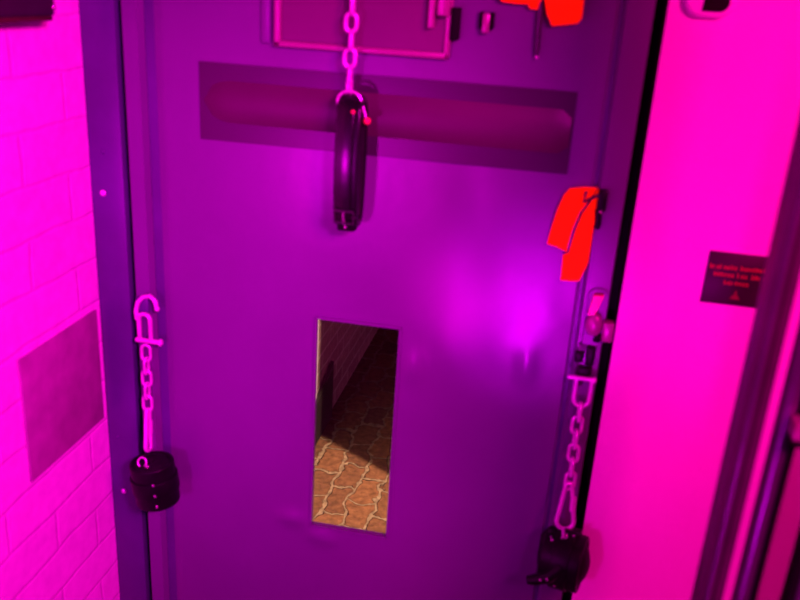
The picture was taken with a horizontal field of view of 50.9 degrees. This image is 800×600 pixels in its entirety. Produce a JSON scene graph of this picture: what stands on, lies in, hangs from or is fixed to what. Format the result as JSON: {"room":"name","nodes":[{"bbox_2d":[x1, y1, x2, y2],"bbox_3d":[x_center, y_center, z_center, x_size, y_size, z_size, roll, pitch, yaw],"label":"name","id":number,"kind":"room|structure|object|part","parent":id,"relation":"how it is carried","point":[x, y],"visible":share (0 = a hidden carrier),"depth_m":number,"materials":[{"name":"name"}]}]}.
{"room":"prison interior","nodes":[
{"label":"prison interior","id":0,"kind":"room"},
{"bbox_2d":[0,0,119,599],"bbox_3d":[-0.936,0.291,0.119,0.139,2.500,3.250,7,21,9],"label":"wall","id":1,"kind":"structure","parent":0,"point":[58,536],"depth_m":1.46,"materials":[{"name":"paint"}]},
{"bbox_2d":[0,0,55,22],"bbox_3d":[-0.588,-0.479,1.114,0.047,0.215,0.374,7,21,9],"label":"wall box","id":2,"kind":"object","parent":1,"relation":"attached to","point":[11,11],"visible":1,"depth_m":1.24,"materials":[{"name":"plastic"}]},
{"bbox_2d":[17,310,103,481],"bbox_3d":[-0.621,0.170,1.556,0.005,0.237,0.248,7,21,9],"label":"wall plate","id":3,"kind":"object","parent":1,"relation":"attached to","point":[60,381],"visible":1,"depth_m":1.54,"materials":[{"name":"grey metal"}]},
{"bbox_2d":[317,319,378,407],"bbox_3d":[0.046,-1.650,4.468,0.208,3.200,6.450,7,21,9],"label":"wall","id":4,"kind":"structure","parent":0,"point":[345,344],"depth_m":3.44,"materials":[{"name":"brick"}]},
{"bbox_2d":[313,327,398,532],"bbox_3d":[0.873,-0.102,5.134,5.100,0.060,6.945,7,21,9],"label":"ground","id":5,"kind":"structure","parent":0,"point":[353,451],"depth_m":3.13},
{"bbox_2d":[315,361,333,444],"bbox_3d":[-0.298,0.401,3.161,0.012,0.240,0.305,7,21,9],"label":"wooden board","id":6,"kind":"object","parent":5,"relation":"on","point":[324,400],"visible":0.64,"depth_m":3.19,"materials":[{"name":"brown wood"}]},
{"bbox_2d":[572,0,799,599],"bbox_3d":[0.916,-0.049,1.345,3.031,2.500,0.066,7,21,9],"label":"wall","id":7,"kind":"structure","parent":0,"point":[725,110],"depth_m":1.42,"materials":[{"name":"white paint"}]},
{"bbox_2d":[78,0,151,599],"bbox_3d":[-0.548,-0.052,1.643,0.066,2.120,0.060,7,21,9],"label":"trim","id":8,"kind":"structure","parent":7,"relation":"attached to","point":[100,20],"depth_m":1.61,"materials":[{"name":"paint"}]},
{"bbox_2d":[121,0,655,599],"bbox_3d":[-0.069,0.017,1.540,0.896,2.098,0.043,7,21,9],"label":"door","id":9,"kind":"structure","parent":7,"relation":"in","point":[476,142],"depth_m":1.52,"materials":[{"name":"paint"}]},
{"bbox_2d":[134,294,162,452],"bbox_3d":[-0.495,0.146,1.647,0.057,0.330,0.052,7,21,9],"label":"chain","id":10,"kind":"object","parent":9,"relation":"hanging from","point":[142,304],"visible":1,"depth_m":1.64,"materials":[{"name":"metal"}]},
{"bbox_3d":[-0.495,0.008,1.620,0.026,0.030,0.009,7,21,9],"label":"hook plate","id":11,"kind":"part","parent":10,"relation":"part of","materials":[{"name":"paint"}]},
{"bbox_2d":[129,451,179,511],"bbox_3d":[-0.492,0.359,1.694,0.095,0.114,0.098,17,24,31],"label":"leather cuff","id":12,"kind":"object","parent":10,"relation":"hanging from","point":[154,477],"visible":1,"depth_m":1.66,"materials":[{"name":"leather"}]},
{"bbox_2d":[342,0,358,94],"bbox_3d":[-0.075,-0.465,1.351,0.040,0.296,0.046,7,21,9],"label":"chain","id":13,"kind":"object","parent":9,"relation":"hanging from","point":[349,79],"visible":0.9,"depth_m":1.36,"materials":[{"name":"metal"}]},
{"bbox_2d":[333,90,370,231],"bbox_3d":[-0.079,-0.234,1.417,0.058,0.238,0.082,7,21,9],"label":"leather collar","id":14,"kind":"object","parent":13,"relation":"hanging from","point":[352,120],"visible":1,"depth_m":1.39,"materials":[{"name":"leather"}]},
{"bbox_3d":[-0.056,-0.534,1.343,0.274,0.248,0.008,7,21,9],"label":"hatch panel","id":15,"kind":"part","parent":9,"relation":"part of","materials":[{"name":"paint"}]},
{"bbox_3d":[-0.057,-0.534,1.340,0.296,0.268,0.014,7,21,9],"label":"hatch frame","id":16,"kind":"part","parent":9,"relation":"part of","materials":[{"name":"metal"}]},
{"bbox_3d":[-0.035,-0.310,1.423,0.645,0.134,0.002,7,21,9],"label":"slot plate","id":17,"kind":"part","parent":9,"relation":"part of","materials":[{"name":"paint"}]},
{"bbox_3d":[0.130,-0.445,1.337,0.007,0.026,0.010,7,21,9],"label":"staple leg","id":18,"kind":"part","parent":9,"relation":"part of","materials":[{"name":"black metal"}]},
{"bbox_3d":[0.146,-0.443,1.334,0.007,0.026,0.010,7,21,9],"label":"staple leg","id":19,"kind":"part","parent":9,"relation":"part of","materials":[{"name":"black metal"}]},
{"bbox_2d":[535,0,543,58],"bbox_3d":[0.218,-0.459,1.306,0.034,0.163,0.012,7,21,9],"label":"pin","id":20,"kind":"object","parent":9,"relation":"hanging from","point":[541,4],"visible":1,"depth_m":1.32,"materials":[{"name":"metal"}]},
{"bbox_2d":[501,0,583,25],"bbox_3d":[0.213,-0.464,1.302,0.142,0.072,0.018,7,21,9],"label":"strap","id":21,"kind":"object","parent":9,"relation":"hanging from","point":[559,12],"visible":1,"depth_m":1.29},
{"bbox_2d":[554,374,596,529],"bbox_3d":[0.314,0.279,1.536,0.051,0.310,0.052,7,21,9],"label":"hanging chain","id":22,"kind":"object","parent":9,"relation":"hanging from","point":[578,380],"visible":1,"depth_m":1.53,"materials":[{"name":"metal"}]},
{"bbox_2d":[526,523,589,592],"bbox_3d":[0.303,0.479,1.571,0.103,0.136,0.114,12,22,22],"label":"leather cuff","id":23,"kind":"object","parent":22,"relation":"hanging from","point":[563,556],"visible":1,"depth_m":1.54,"materials":[{"name":"leather"}]},
{"bbox_2d":[547,187,607,280],"bbox_3d":[0.294,-0.108,1.412,0.088,0.166,0.023,7,21,9],"label":"strap","id":24,"kind":"object","parent":9,"relation":"hanging from","point":[574,263],"visible":1,"depth_m":1.41,"materials":[{"name":"red leather"}]},
{"bbox_3d":[0.330,-0.135,1.400,0.014,0.035,0.014,7,21,9],"label":"cord","id":25,"kind":"part","parent":24,"relation":"part of","materials":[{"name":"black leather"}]},
{"bbox_3d":[0.336,0.043,1.457,0.029,0.042,0.020,7,21,9],"label":"lock knob","id":26,"kind":"part","parent":9,"relation":"part of","materials":[{"name":"metal"}]},
{"bbox_3d":[0.340,0.032,1.463,0.036,0.114,0.005,7,21,9],"label":"lock plate","id":27,"kind":"part","parent":9,"relation":"part of","materials":[{"name":"paint"}]},
{"bbox_3d":[0.337,0.008,1.446,0.022,0.039,0.012,7,21,9],"label":"lock lever","id":28,"kind":"part","parent":9,"relation":"part of","materials":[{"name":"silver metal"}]},
{"bbox_2d":[562,0,668,599],"bbox_3d":[0.350,0.060,1.499,0.058,2.120,0.066,7,21,9],"label":"trim","id":29,"kind":"structure","parent":7,"relation":"attached to","point":[661,8],"depth_m":1.42,"materials":[{"name":"black metal"}]},
{"bbox_2d":[684,0,737,18],"bbox_3d":[0.462,-0.447,1.247,0.075,0.054,0.018,7,21,9],"label":"wall sensor","id":30,"kind":"object","parent":7,"relation":"attached to","point":[716,9],"visible":1,"depth_m":1.25,"materials":[{"name":"white plastic"}]},
{"bbox_2d":[700,250,766,307],"bbox_3d":[0.561,-0.033,1.384,0.112,0.089,0.005,7,21,9],"label":"wall sign","id":31,"kind":"object","parent":7,"relation":"attached to","point":[735,279],"visible":0.8,"depth_m":1.38,"materials":[{"name":"black plastic"}]},
{"bbox_3d":[0.459,1.668,0.337,3.200,0.060,3.255,7,21,9],"label":"floor","id":32,"kind":"structure","parent":0,"visible":0},
{"bbox_2d":[690,112,799,599],"bbox_3d":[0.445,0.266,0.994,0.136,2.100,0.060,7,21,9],"label":"metal gate","id":33,"kind":"object","parent":32,"relation":"on","point":[781,275],"visible":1,"depth_m":0.96,"materials":[{"name":"metal"}]}
]}

